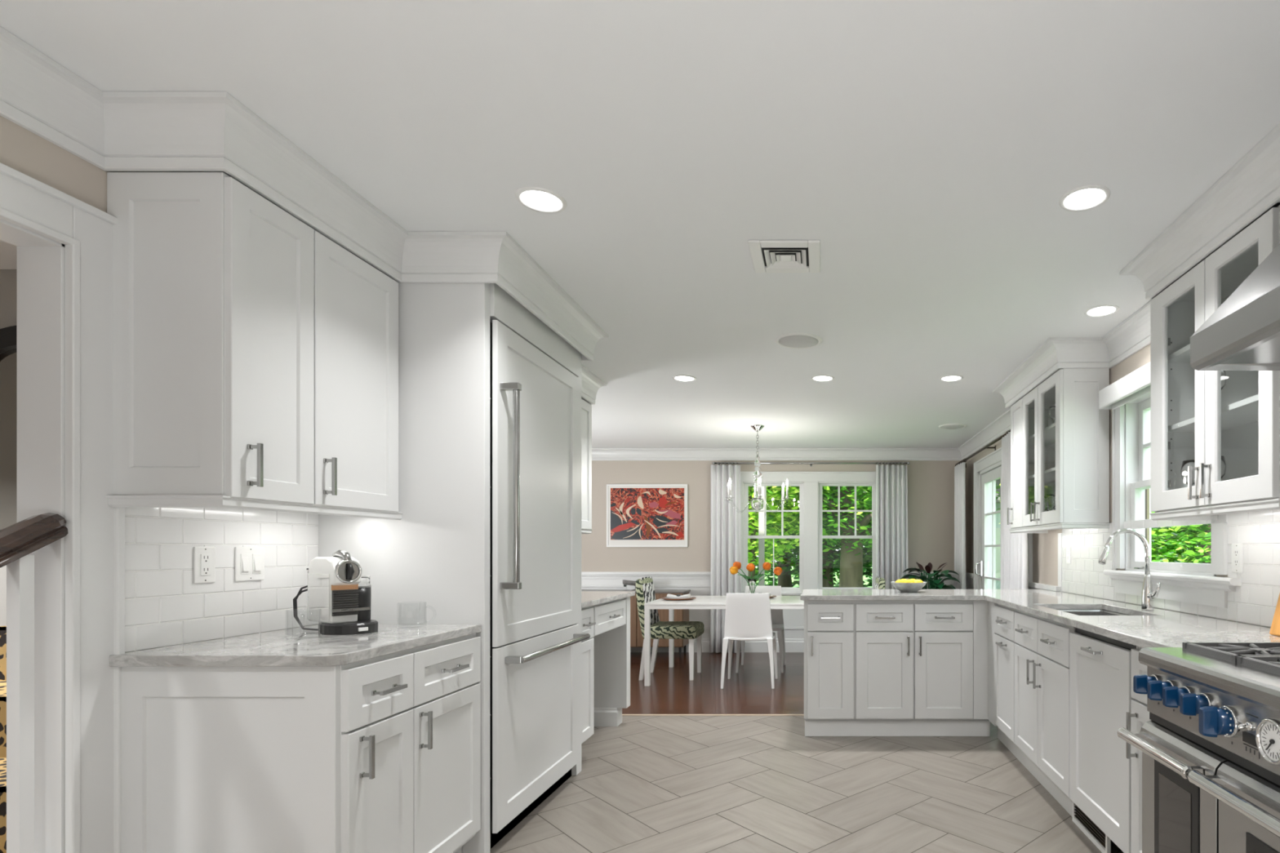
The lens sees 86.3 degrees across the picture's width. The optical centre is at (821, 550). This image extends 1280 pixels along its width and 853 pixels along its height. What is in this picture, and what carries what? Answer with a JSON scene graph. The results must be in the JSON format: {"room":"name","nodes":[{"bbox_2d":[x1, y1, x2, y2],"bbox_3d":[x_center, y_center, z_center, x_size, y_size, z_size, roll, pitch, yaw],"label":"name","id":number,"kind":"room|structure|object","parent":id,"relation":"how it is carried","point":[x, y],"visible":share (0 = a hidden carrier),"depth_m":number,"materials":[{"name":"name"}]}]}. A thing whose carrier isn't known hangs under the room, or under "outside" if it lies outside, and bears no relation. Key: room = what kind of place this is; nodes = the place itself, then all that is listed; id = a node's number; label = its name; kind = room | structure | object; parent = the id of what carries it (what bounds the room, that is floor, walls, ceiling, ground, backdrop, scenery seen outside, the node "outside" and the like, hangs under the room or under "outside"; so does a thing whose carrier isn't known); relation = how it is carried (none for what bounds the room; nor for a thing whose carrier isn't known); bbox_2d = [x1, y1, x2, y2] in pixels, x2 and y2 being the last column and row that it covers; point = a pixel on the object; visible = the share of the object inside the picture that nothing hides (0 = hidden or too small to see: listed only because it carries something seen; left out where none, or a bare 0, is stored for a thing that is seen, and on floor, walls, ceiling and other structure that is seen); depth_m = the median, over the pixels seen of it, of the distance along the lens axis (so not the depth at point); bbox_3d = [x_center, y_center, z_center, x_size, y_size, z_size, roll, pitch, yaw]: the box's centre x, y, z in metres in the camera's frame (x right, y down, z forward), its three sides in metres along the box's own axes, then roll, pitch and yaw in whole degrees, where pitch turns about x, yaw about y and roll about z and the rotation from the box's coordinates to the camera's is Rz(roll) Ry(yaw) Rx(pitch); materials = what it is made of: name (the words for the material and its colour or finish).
{"room":"kitchen","nodes":[
{"label":"kitchen","id":0,"kind":"room"},
{"bbox_2d":[0,115,204,626],"bbox_3d":[-3.328,0.000,1.050,2.745,2.400,7.300,0,0,0],"label":"wall","id":1,"kind":"structure","parent":0,"point":[22,150],"depth_m":1.70,"materials":[{"name":"beige paint"}]},
{"bbox_2d":[0,325,17,530],"bbox_3d":[-3.280,-0.505,2.780,0.640,0.910,0.037,0,0,0],"label":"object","id":2,"kind":"structure","parent":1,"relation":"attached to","point":[8,335],"depth_m":2.79,"materials":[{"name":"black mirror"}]},
{"bbox_2d":[0,218,64,852],"bbox_3d":[-2.013,0.203,1.210,0.115,1.995,0.980,0,0,0],"label":"trim","id":3,"kind":"structure","parent":1,"relation":"attached to","point":[40,259],"depth_m":1.69,"materials":[{"name":"white paint"}]},
{"bbox_2d":[0,162,124,852],"bbox_3d":[-1.940,0.144,1.210,0.030,2.111,1.212,0,0,0],"label":"trim","id":4,"kind":"structure","parent":1,"relation":"attached to","point":[95,540],"depth_m":1.74,"materials":[{"name":"white paint"}]},
{"bbox_2d":[193,546,215,583],"bbox_3d":[-1.942,0.045,2.068,0.008,0.115,0.070,0,0,0],"label":"wall outlet","id":5,"kind":"object","parent":1,"relation":"attached to","point":[204,557],"visible":1,"depth_m":2.06,"materials":[{"name":"white plastic"}]},
{"bbox_2d":[124,507,318,652],"bbox_3d":[-1.951,0.068,2.182,0.008,0.436,0.720,0,0,0],"label":"backsplash","id":6,"kind":"structure","parent":1,"relation":"attached to","point":[164,606],"depth_m":2.08,"materials":[{"name":"white tile"}]},
{"bbox_2d":[235,546,264,581],"bbox_3d":[-1.939,0.045,2.232,0.014,0.115,0.112,0,0,0],"label":"light switch","id":7,"kind":"object","parent":1,"relation":"attached to","point":[249,561],"visible":1,"depth_m":2.23,"materials":[{"name":"white plastic"}]},
{"bbox_2d":[106,172,403,519],"bbox_3d":[-1.768,-0.577,2.168,0.374,0.918,0.780,0,0,0],"label":"upper cabinet","id":8,"kind":"object","parent":1,"relation":"attached to","point":[255,355],"visible":1,"depth_m":1.84,"materials":[{"name":"white paint"}]},
{"bbox_2d":[0,26,608,404],"bbox_3d":[-1.935,-1.117,1.618,2.878,0.163,7.771,0,0,-20],"label":"trim","id":9,"kind":"structure","parent":1,"relation":"attached to","point":[109,131],"depth_m":1.85,"materials":[{"name":"white paint"}]},
{"bbox_2d":[581,399,592,533],"bbox_3d":[-1.768,-0.577,4.105,0.374,0.918,1.082,0,0,0],"label":"upper cabinet","id":10,"kind":"object","parent":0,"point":[586,408],"visible":0.02,"depth_m":4.54,"materials":[{"name":"white paint"}]},
{"bbox_2d":[0,0,1279,448],"bbox_3d":[-1.375,-1.325,2.652,6.650,0.250,10.505,0,0,0],"label":"ceiling","id":11,"kind":"structure","parent":0,"point":[931,149],"depth_m":1.95,"materials":[{"name":"white paint"}]},
{"bbox_2d":[515,186,567,213],"bbox_3d":[-0.958,-1.198,2.246,0.164,0.007,0.164,0,0,0],"label":"recessed light","id":12,"kind":"object","parent":11,"relation":"in","point":[535,198],"visible":1,"depth_m":2.24,"materials":[{"name":"white plastic"}]},
{"bbox_2d":[727,424,788,511],"bbox_3d":[-0.614,-0.780,6.320,0.671,0.836,0.697,0,0,0],"label":"chandelier","id":13,"kind":"object","parent":11,"relation":"hanging from","point":[757,503],"visible":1,"depth_m":6.29,"materials":[{"name":"silver metal"}]},
{"bbox_2d":[747,240,820,272],"bbox_3d":[-0.144,-1.193,2.672,0.280,0.014,0.280,0,0,0],"label":"ceiling vent","id":14,"kind":"object","parent":11,"relation":"in","point":[779,255],"visible":1,"depth_m":2.65,"materials":[{"name":"white plastic"}]},
{"bbox_2d":[774,333,822,349],"bbox_3d":[-0.129,-1.189,3.750,0.270,0.022,0.270,0,0,0],"label":"ceiling speaker","id":15,"kind":"object","parent":11,"relation":"attached to","point":[790,340],"visible":1,"depth_m":3.71,"materials":[{"name":"white plastic"}]},
{"bbox_2d":[778,335,818,347],"bbox_3d":[-0.129,-1.188,3.750,0.227,0.021,0.227,0,0,0],"label":"grille","id":16,"kind":"object","parent":15,"relation":"attached to","point":[786,341],"depth_m":3.72,"materials":[{"name":"grey"}]},
{"bbox_2d":[810,374,834,382],"bbox_3d":[0.010,-1.198,4.565,0.164,0.007,0.164,0,0,0],"label":"recessed light","id":17,"kind":"object","parent":11,"relation":"in","point":[821,378],"visible":1,"depth_m":4.56,"materials":[{"name":"white plastic"}]},
{"bbox_2d":[939,374,963,382],"bbox_3d":[0.905,-1.198,4.565,0.164,0.007,0.164,0,0,0],"label":"recessed light","id":18,"kind":"object","parent":11,"relation":"in","point":[950,378],"visible":1,"depth_m":4.56,"materials":[{"name":"white plastic"}]},
{"bbox_2d":[1058,184,1111,211],"bbox_3d":[0.896,-1.198,2.234,0.164,0.007,0.164,0,0,0],"label":"recessed light","id":19,"kind":"object","parent":11,"relation":"in","point":[1085,197],"visible":1,"depth_m":2.23,"materials":[{"name":"white plastic"}]},
{"bbox_2d":[1084,304,1119,317],"bbox_3d":[1.400,-1.198,3.280,0.164,0.007,0.164,0,0,0],"label":"recessed light","id":20,"kind":"object","parent":11,"relation":"in","point":[1102,310],"visible":1,"depth_m":3.27,"materials":[{"name":"white plastic"}]},
{"bbox_2d":[581,460,960,571],"bbox_3d":[-1.465,0.000,7.830,6.270,2.400,0.150,0,0,0],"label":"wall","id":21,"kind":"structure","parent":0,"point":[931,483],"depth_m":7.75,"materials":[{"name":"beige paint"}]},
{"bbox_2d":[606,484,687,546],"bbox_3d":[-2.054,-0.412,7.742,0.952,0.740,0.022,0,0,0],"label":"framed artwork","id":22,"kind":"object","parent":21,"relation":"attached to","point":[638,515],"visible":1,"depth_m":7.74,"materials":[{"name":"paper"}]},
{"bbox_2d":[630,638,804,652],"bbox_3d":[-1.470,1.120,7.739,6.260,0.160,0.020,0,0,0],"label":"baseboard","id":23,"kind":"structure","parent":21,"relation":"attached to","point":[792,645],"depth_m":7.73,"materials":[{"name":"white paint"}]},
{"bbox_2d":[581,571,954,638],"bbox_3d":[-1.465,0.725,7.734,6.270,0.950,0.042,0,0,0],"label":"trim","id":24,"kind":"structure","parent":21,"relation":"attached to","point":[699,582],"depth_m":7.74,"materials":[{"name":"white paint"}]},
{"bbox_2d":[742,482,804,591],"bbox_3d":[-0.565,-0.160,7.830,0.720,1.300,0.150,0,0,0],"label":"window","id":25,"kind":"structure","parent":21,"relation":"in","point":[745,485],"depth_m":7.77,"materials":[{"name":"white paint"}]},
{"bbox_2d":[772,608,804,638],"bbox_3d":[-0.130,0.890,7.745,1.780,0.620,0.020,0,0,0],"label":"trim","id":26,"kind":"structure","parent":21,"relation":"attached to","point":[793,619],"depth_m":7.75,"materials":[{"name":"white paint"}]},
{"bbox_2d":[591,408,1010,460],"bbox_3d":[-1.465,-1.131,6.478,6.270,0.137,2.555,0,0,0],"label":"trim","id":27,"kind":"structure","parent":21,"relation":"attached to","point":[999,427],"depth_m":7.72,"materials":[{"name":"white paint"}]},
{"bbox_2d":[733,471,875,595],"bbox_3d":[-0.133,-0.171,7.725,1.845,1.521,0.060,0,0,0],"label":"trim","id":28,"kind":"structure","parent":21,"relation":"attached to","point":[811,479],"depth_m":7.74,"materials":[{"name":"white paint"}]},
{"bbox_2d":[711,461,910,466],"bbox_3d":[-0.120,-1.017,7.707,2.315,0.050,0.096,0,0,0],"label":"curtain rod","id":29,"kind":"object","parent":21,"relation":"attached to","point":[728,463],"visible":1,"depth_m":7.67,"materials":[{"name":"grey metal"}]},
{"bbox_2d":[709,464,742,653],"bbox_3d":[-1.111,0.095,7.662,0.373,2.186,0.112,0,0,0],"label":"curtain","id":30,"kind":"object","parent":29,"relation":"hanging from","point":[726,519],"visible":0.73,"depth_m":7.65,"materials":[{"name":"white fabric"}]},
{"bbox_2d":[875,464,908,589],"bbox_3d":[0.826,0.095,7.658,0.384,2.186,0.118,0,0,0],"label":"curtain","id":31,"kind":"object","parent":29,"relation":"hanging from","point":[891,486],"visible":0.58,"depth_m":7.65,"materials":[{"name":"white fabric"}]},
{"bbox_2d":[817,482,875,589],"bbox_3d":[0.310,-0.160,7.830,0.700,1.300,0.150,0,0,0],"label":"window","id":32,"kind":"structure","parent":21,"relation":"in","point":[820,485],"depth_m":7.81,"materials":[{"name":"white paint"}]},
{"bbox_2d":[489,652,1124,852],"bbox_3d":[-1.465,1.240,2.632,6.270,0.080,10.245,0,0,0],"label":"floor","id":33,"kind":"structure","parent":0,"point":[644,784],"depth_m":3.33,"materials":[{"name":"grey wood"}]},
{"bbox_2d":[0,512,67,852],"bbox_3d":[-1.968,0.552,1.163,0.067,1.297,1.078,0,0,0],"label":"banister","id":34,"kind":"object","parent":33,"relation":"on","point":[24,537],"visible":1,"depth_m":1.60,"materials":[{"name":"white paint"}]},
{"bbox_2d":[121,633,480,852],"bbox_3d":[-1.617,0.758,2.172,0.675,0.883,0.735,0,0,0],"label":"base cabinet","id":35,"kind":"object","parent":33,"relation":"on","point":[380,754],"visible":0.96,"depth_m":1.81,"materials":[{"name":"white paint"}]},
{"bbox_2d":[109,624,481,666],"bbox_3d":[-1.635,0.300,2.164,0.639,0.031,0.758,0,0,0],"label":"countertop","id":36,"kind":"structure","parent":35,"relation":"on","point":[276,648],"depth_m":1.93,"materials":[{"name":"grey stone"}]},
{"bbox_2d":[293,550,377,635],"bbox_3d":[-1.705,0.141,2.329,0.330,0.286,0.158,0,0,30],"label":"coffee machine","id":37,"kind":"object","parent":36,"relation":"on","point":[336,586],"visible":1,"depth_m":2.25,"materials":[{"name":"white plastic"}]},
{"bbox_2d":[331,589,359,616],"bbox_3d":[-1.633,0.179,2.252,0.012,0.088,0.077,0,0,30],"label":"grille","id":38,"kind":"object","parent":37,"relation":"attached to","point":[344,602],"depth_m":2.25,"materials":[{"name":"grey plastic"}]},
{"bbox_2d":[318,251,581,852],"bbox_3d":[-1.622,0.020,3.059,0.664,2.360,1.032,0,0,0],"label":"refrigerator surround","id":39,"kind":"object","parent":33,"relation":"on","point":[437,554],"visible":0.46,"depth_m":2.54,"materials":[{"name":"white paint"}]},
{"bbox_2d":[489,319,590,851],"bbox_3d":[-1.567,0.140,3.042,0.736,2.120,0.906,0,0,0],"label":"refrigerator","id":40,"kind":"object","parent":33,"relation":"on","point":[535,637],"visible":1,"depth_m":2.90,"materials":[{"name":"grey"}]},
{"bbox_2d":[581,606,595,743],"bbox_3d":[-1.625,0.758,3.711,0.661,0.883,0.269,0,0,0],"label":"base cabinet","id":41,"kind":"object","parent":33,"relation":"on","point":[587,613],"visible":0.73,"depth_m":3.74,"materials":[{"name":"white paint"}]},
{"bbox_2d":[591,596,630,726],"bbox_3d":[-1.623,0.758,4.213,0.659,0.883,0.734,0,0,0],"label":"desk","id":42,"kind":"object","parent":33,"relation":"on","point":[611,629],"visible":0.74,"depth_m":4.49,"materials":[{"name":"white paint"}]},
{"bbox_2d":[581,591,635,608],"bbox_3d":[-1.629,0.300,4.088,0.649,0.031,1.023,0,0,0],"label":"countertop","id":43,"kind":"structure","parent":42,"relation":"on","point":[588,598],"depth_m":4.16,"materials":[{"name":"grey stone"}]},
{"bbox_2d":[581,589,690,657],"bbox_3d":[-2.328,0.829,7.524,1.585,0.742,0.363,0,0,0],"label":"sideboard","id":44,"kind":"object","parent":33,"relation":"on","point":[637,638],"visible":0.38,"depth_m":7.34,"materials":[{"name":"brown wood"}]},
{"bbox_2d":[635,576,703,680],"bbox_3d":[-1.437,0.726,6.270,0.564,0.947,0.450,0,0,0],"label":"dining chair","id":45,"kind":"object","parent":33,"relation":"on","point":[645,590],"visible":0.8,"depth_m":6.07,"materials":[{"name":"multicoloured fabric"}]},
{"bbox_2d":[644,595,804,686],"bbox_3d":[-0.603,0.834,6.290,1.925,0.733,0.980,0,0,0],"label":"dining table","id":46,"kind":"object","parent":33,"relation":"on","point":[700,602],"visible":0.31,"depth_m":5.80,"materials":[{"name":"white paint"}]},
{"bbox_2d":[720,593,777,688],"bbox_3d":[-0.640,0.785,5.912,0.466,0.830,0.467,0,0,0],"label":"dining chair","id":47,"kind":"object","parent":33,"relation":"on","point":[748,617],"visible":1,"depth_m":5.72,"materials":[{"name":"white"}]},
{"bbox_2d":[735,586,786,673],"bbox_3d":[-0.605,0.785,6.658,0.466,0.830,0.467,0,0,0],"label":"dining chair","id":48,"kind":"object","parent":33,"relation":"on","point":[777,621],"visible":0.4,"depth_m":6.83,"materials":[{"name":"white"}]},
{"bbox_2d":[804,600,990,736],"bbox_3d":[0.489,0.758,4.482,1.202,0.883,0.636,0,0,0],"label":"base cabinet","id":49,"kind":"object","parent":33,"relation":"on","point":[873,668],"visible":0.98,"depth_m":4.21,"materials":[{"name":"white paint"}]},
{"bbox_2d":[800,589,1279,648],"bbox_3d":[0.764,0.300,3.358,1.793,0.031,2.984,0,0,0],"label":"countertop","id":50,"kind":"structure","parent":49,"relation":"on","point":[1157,628],"depth_m":2.86,"materials":[{"name":"grey stone"}]},
{"bbox_2d":[890,581,927,592],"bbox_3d":[0.600,0.250,4.500,0.248,0.069,0.248,0,0,0],"label":"fruit bowl","id":51,"kind":"object","parent":50,"relation":"on","point":[902,587],"visible":0.96,"depth_m":4.42,"materials":[{"name":"ceramic"}]},
{"bbox_2d":[1057,609,1128,615],"bbox_3d":[1.320,0.416,3.195,0.394,0.198,0.654,0,0,0],"label":"sink","id":52,"kind":"object","parent":50,"relation":"in","point":[1079,612],"visible":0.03,"depth_m":3.50,"materials":[{"name":"silver metal"}]},
{"bbox_2d":[1097,528,1160,610],"bbox_3d":[1.456,0.090,3.112,0.265,0.391,0.098,0,0,0],"label":"kitchen faucet","id":53,"kind":"object","parent":50,"relation":"on","point":[1148,594],"visible":1,"depth_m":3.12,"materials":[{"name":"silver metal"}]},
{"bbox_2d":[1269,592,1279,635],"bbox_3d":[1.585,0.138,2.163,0.138,0.292,0.125,0,0,0],"label":"knife block","id":54,"kind":"object","parent":50,"relation":"on","point":[1275,627],"visible":1,"depth_m":2.21,"materials":[{"name":"brown wood"}]},
{"bbox_2d":[899,561,959,589],"bbox_3d":[1.213,0.662,7.245,0.635,1.076,0.584,0,0,-37],"label":"potted plant","id":55,"kind":"object","parent":33,"relation":"on","point":[936,584],"visible":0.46,"depth_m":7.18,"materials":[{"name":"green plant"}]},
{"bbox_2d":[987,600,1025,766],"bbox_3d":[1.349,0.758,3.916,0.639,0.883,0.576,0,0,0],"label":"base cabinet","id":56,"kind":"object","parent":33,"relation":"on","point":[1001,619],"visible":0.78,"depth_m":3.88,"materials":[{"name":"white paint"}]},
{"bbox_2d":[1014,610,1080,817],"bbox_3d":[1.349,0.758,3.224,0.639,0.883,0.805,0,0,0],"label":"base cabinet","id":57,"kind":"object","parent":33,"relation":"on","point":[1042,646],"visible":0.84,"depth_m":3.15,"materials":[{"name":"white paint"}]},
{"bbox_2d":[1072,801,1111,852],"bbox_3d":[1.122,1.139,2.737,0.014,0.122,0.355,0,0,0],"label":"vent","id":58,"kind":"object","parent":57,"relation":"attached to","point":[1101,841],"visible":0.63,"depth_m":2.72,"materials":[{"name":"white plastic"}]},
{"bbox_2d":[1069,627,1136,852],"bbox_3d":[1.335,0.762,2.543,0.611,0.875,0.543,0,0,0],"label":"dishwasher","id":59,"kind":"object","parent":33,"relation":"on","point":[1100,698],"visible":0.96,"depth_m":2.51,"materials":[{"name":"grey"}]},
{"bbox_2d":[1126,646,1150,852],"bbox_3d":[1.349,0.758,2.065,0.639,0.883,0.394,0,0,0],"label":"base cabinet","id":60,"kind":"object","parent":33,"relation":"on","point":[1140,715],"visible":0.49,"depth_m":2.21,"materials":[{"name":"white paint"}]},
{"bbox_2d":[1116,642,1279,852],"bbox_3d":[1.246,0.728,1.252,0.824,0.945,1.223,0,0,0],"label":"range","id":61,"kind":"object","parent":33,"relation":"on","point":[1209,745],"visible":1,"depth_m":1.55,"materials":[{"name":"silver metal"}]},
{"bbox_2d":[1116,720,1279,852],"bbox_3d":[0.894,0.765,1.261,0.120,0.570,1.198,0,0,0],"label":"oven","id":62,"kind":"object","parent":61,"relation":"in","point":[1197,797],"depth_m":1.56,"materials":[{"name":"silver metal"}]},
{"bbox_2d":[1236,721,1253,731],"bbox_3d":[0.911,0.378,1.412,0.027,0.020,0.020,0,0,0],"label":"toggle switch","id":63,"kind":"object","parent":61,"relation":"attached to","point":[1248,726],"depth_m":1.41,"materials":[{"name":"silver metal"}]},
{"bbox_2d":[1255,718,1279,765],"bbox_3d":[0.917,0.388,1.333,0.015,0.092,0.092,0,0,0],"label":"gauge","id":64,"kind":"object","parent":61,"relation":"in","point":[1268,730],"depth_m":1.35,"materials":[{"name":"white metal"}]},
{"bbox_2d":[965,343,1268,627],"bbox_3d":[1.740,0.000,2.703,0.140,2.400,10.405,0,0,0],"label":"wall","id":65,"kind":"structure","parent":0,"point":[1045,545],"depth_m":4.87,"materials":[{"name":"beige paint"}]},
{"bbox_2d":[622,714,804,715],"bbox_3d":[-0.142,1.208,4.782,3.625,0.024,0.035,0,0,0],"label":"trim","id":66,"kind":"structure","parent":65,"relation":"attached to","point":[622,714],"depth_m":4.77,"materials":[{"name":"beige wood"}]},
{"bbox_2d":[955,429,1010,467],"bbox_3d":[1.610,-0.980,6.285,0.120,0.050,2.703,0,0,0],"label":"curtain rod","id":67,"kind":"object","parent":65,"relation":"attached to","point":[1005,434],"visible":0.42,"depth_m":6.29,"materials":[{"name":"brown metal"}]},
{"bbox_2d":[954,462,965,589],"bbox_3d":[1.554,0.114,7.370,0.114,2.148,0.484,0,0,0],"label":"curtain","id":68,"kind":"object","parent":67,"relation":"hanging from","point":[959,469],"visible":0.66,"depth_m":7.22,"materials":[{"name":"white fabric"}]},
{"bbox_2d":[1000,431,1027,589],"bbox_3d":[1.556,0.114,5.308,0.114,2.148,0.674,0,0,0],"label":"curtain","id":69,"kind":"object","parent":67,"relation":"hanging from","point":[1014,546],"visible":0.32,"depth_m":5.31,"materials":[{"name":"white fabric"}]},
{"bbox_2d":[975,461,1001,589],"bbox_3d":[1.711,0.185,6.115,0.198,2.030,1.670,0,0,0],"label":"door","id":70,"kind":"structure","parent":65,"relation":"in","point":[988,477],"depth_m":6.80,"materials":[{"name":"white paint"}]},
{"bbox_2d":[973,447,1032,589],"bbox_3d":[1.653,0.130,6.115,0.034,2.141,1.872,0,0,0],"label":"trim","id":71,"kind":"structure","parent":65,"relation":"attached to","point":[994,457],"depth_m":6.95,"materials":[{"name":"white paint"}]},
{"bbox_2d":[965,572,1060,591],"bbox_3d":[1.649,0.725,6.128,0.042,0.950,3.155,0,0,0],"label":"trim","id":72,"kind":"structure","parent":65,"relation":"attached to","point":[969,576],"depth_m":5.07,"materials":[{"name":"white paint"}]},
{"bbox_2d":[1007,368,1110,533],"bbox_3d":[1.500,-0.589,4.291,0.322,0.926,1.050,0,0,0],"label":"upper cabinet","id":73,"kind":"object","parent":65,"relation":"attached to","point":[1068,457],"visible":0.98,"depth_m":3.79,"materials":[{"name":"white paint"}]},
{"bbox_2d":[1028,422,1055,446],"bbox_3d":[1.537,-0.770,4.300,0.224,0.020,0.962,0,0,0],"label":"shelf","id":74,"kind":"object","parent":73,"relation":"attached to","point":[1050,431],"depth_m":4.43,"materials":[{"name":"white paint"}]},
{"bbox_2d":[1028,466,1055,483],"bbox_3d":[1.537,-0.500,4.300,0.224,0.020,0.962,0,0,0],"label":"shelf","id":75,"kind":"object","parent":73,"relation":"attached to","point":[1049,474],"depth_m":4.43,"materials":[{"name":"white paint"}]},
{"bbox_2d":[1057,533,1062,591],"bbox_3d":[1.664,0.083,4.566,0.012,0.406,0.069,0,0,0],"label":"trim","id":76,"kind":"structure","parent":65,"relation":"attached to","point":[1060,535],"depth_m":4.56,"materials":[{"name":"white paint"}]},
{"bbox_2d":[1098,361,1150,409],"bbox_3d":[1.609,-0.847,3.235,0.077,0.114,0.960,0,0,0],"label":"window valance","id":77,"kind":"object","parent":65,"relation":"attached to","point":[1135,384],"visible":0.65,"depth_m":3.41,"materials":[{"name":"white paint"}]},
{"bbox_2d":[992,123,1279,408],"bbox_3d":[1.478,-1.125,1.350,0.385,0.149,7.700,0,0,0],"label":"trim","id":78,"kind":"structure","parent":65,"relation":"attached to","point":[1251,186],"depth_m":2.48,"materials":[{"name":"white paint"}]},
{"bbox_2d":[1111,404,1227,574],"bbox_3d":[1.655,-0.405,3.193,0.030,1.010,1.016,0,0,0],"label":"trim","id":79,"kind":"structure","parent":65,"relation":"attached to","point":[1219,531],"depth_m":3.61,"materials":[{"name":"white paint"}]},
{"bbox_2d":[1124,392,1216,576],"bbox_3d":[1.740,-0.355,3.192,0.140,0.930,0.835,0,0,0],"label":"window","id":80,"kind":"structure","parent":65,"relation":"in","point":[1137,411],"depth_m":3.58,"materials":[{"name":"white paint"}]},
{"bbox_2d":[1062,509,1279,627],"bbox_3d":[1.666,0.063,2.715,0.008,0.446,3.630,0,0,0],"label":"backsplash","id":81,"kind":"structure","parent":65,"relation":"attached to","point":[1255,602],"depth_m":2.66,"materials":[{"name":"white tile"}]},
{"bbox_2d":[1102,569,1241,608],"bbox_3d":[1.642,0.172,3.178,0.056,0.125,1.165,0,0,0],"label":"trim","id":82,"kind":"structure","parent":65,"relation":"attached to","point":[1212,591],"depth_m":2.98,"materials":[{"name":"white paint"}]},
{"bbox_2d":[1149,204,1279,520],"bbox_3d":[1.500,-0.589,2.369,0.322,0.926,0.779,0,0,0],"label":"upper cabinet","id":83,"kind":"object","parent":65,"relation":"attached to","point":[1192,418],"visible":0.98,"depth_m":2.48,"materials":[{"name":"white paint"}]},
{"bbox_2d":[1168,343,1190,362],"bbox_3d":[1.537,-0.790,2.369,0.224,0.020,0.709,0,0,0],"label":"shelf","id":84,"kind":"object","parent":83,"relation":"attached to","point":[1183,355],"depth_m":2.65,"materials":[{"name":"white paint"}]},
{"bbox_2d":[1180,459,1195,486],"bbox_3d":[1.500,-0.272,2.660,0.076,0.185,0.076,0,0,0],"label":"wine glass","id":85,"kind":"object","parent":83,"relation":"in","point":[1185,464],"visible":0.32,"depth_m":2.64,"materials":[{"name":"glass"}]},
{"bbox_2d":[1168,394,1258,432],"bbox_3d":[1.537,-0.500,2.369,0.224,0.020,0.709,0,0,0],"label":"shelf","id":86,"kind":"object","parent":83,"relation":"attached to","point":[1242,415],"depth_m":2.46,"materials":[{"name":"glass"}]},
{"bbox_2d":[1190,244,1279,370],"bbox_3d":[1.354,-0.782,1.254,0.608,0.546,1.228,0,0,0],"label":"range hood","id":87,"kind":"object","parent":65,"relation":"attached to","point":[1242,333],"visible":1,"depth_m":1.69,"materials":[{"name":"silver metal"}]},
{"bbox_2d":[1231,543,1243,573],"bbox_3d":[1.657,0.030,2.615,0.008,0.115,0.070,0,0,0],"label":"wall outlet","id":88,"kind":"object","parent":65,"relation":"attached to","point":[1237,548],"visible":1,"depth_m":2.61,"materials":[{"name":"white plastic"}]},
{"bbox_3d":[-3.327,1.240,1.040,2.545,0.080,7.080,0,0,0],"label":"floor","id":89,"kind":"structure","parent":0,"visible":0},
{"bbox_2d":[0,626,6,852],"bbox_3d":[-2.506,0.639,2.017,0.888,1.122,1.557,0,0,0],"label":"staircase","id":90,"kind":"structure","parent":89,"relation":"on","point":[2,628],"depth_m":2.00,"materials":[{"name":"multicoloured carpet"}]},
{"label":"outside","id":91,"kind":"structure","parent":0,"visible":0},
{"bbox_2d":[755,567,871,587],"bbox_3d":[0.000,1.560,20.000,80.000,0.120,80.000,0,0,0],"label":"lawn","id":92,"kind":"structure","parent":91,"point":[864,578],"depth_m":33.47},
{"bbox_2d":[758,486,764,586],"bbox_3d":[-0.802,-0.250,8.838,0.115,3.500,0.115,0,0,0],"label":"porch post","id":93,"kind":"object","parent":92,"relation":"on","point":[761,514],"visible":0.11,"depth_m":8.80,"materials":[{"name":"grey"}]},
{"bbox_2d":[747,486,831,586],"bbox_3d":[-1.265,-1.245,11.428,3.147,5.490,3.212,0,0,-37],"label":"tree","id":94,"kind":"object","parent":92,"relation":"on","point":[773,518],"visible":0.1,"depth_m":11.08,"materials":[{"name":"green plant"}]},
{"bbox_2d":[755,488,862,587],"bbox_3d":[-0.948,-2.125,16.879,5.053,7.268,4.997,0,0,0],"label":"tree","id":95,"kind":"object","parent":92,"relation":"on","point":[784,579],"visible":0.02,"depth_m":16.64,"materials":[{"name":"green plant"}]},
{"bbox_2d":[747,497,871,587],"bbox_3d":[-0.012,-2.829,21.398,18.643,8.982,3.004,0,0,0],"label":"hedge","id":96,"kind":"object","parent":92,"relation":"on","point":[768,579],"visible":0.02,"depth_m":21.22,"materials":[{"name":"green plant"}]},
{"bbox_2d":[751,486,871,587],"bbox_3d":[0.141,-1.895,14.619,4.179,6.797,4.195,0,0,-11],"label":"tree","id":97,"kind":"object","parent":92,"relation":"on","point":[828,557],"visible":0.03,"depth_m":14.32,"materials":[{"name":"green plant"}]},
{"bbox_2d":[766,486,871,587],"bbox_3d":[0.533,-1.640,11.772,3.577,6.291,3.542,0,0,11],"label":"tree","id":98,"kind":"object","parent":92,"relation":"on","point":[851,574],"visible":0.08,"depth_m":11.60,"materials":[{"name":"green plant"}]},
{"bbox_2d":[995,478,1000,589],"bbox_3d":[4.625,-0.300,15.750,3.550,3.600,2.900,0,0,0],"label":"garden shed","id":99,"kind":"object","parent":92,"relation":"on","point":[998,481],"visible":0.02,"depth_m":14.46,"materials":[{"name":"white"}]},
{"bbox_2d":[1151,511,1211,563],"bbox_3d":[4.516,0.082,7.598,3.087,2.912,3.184,0,0,0],"label":"tree","id":100,"kind":"object","parent":92,"relation":"on","point":[1203,539],"visible":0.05,"depth_m":6.87,"materials":[{"name":"green plant"}]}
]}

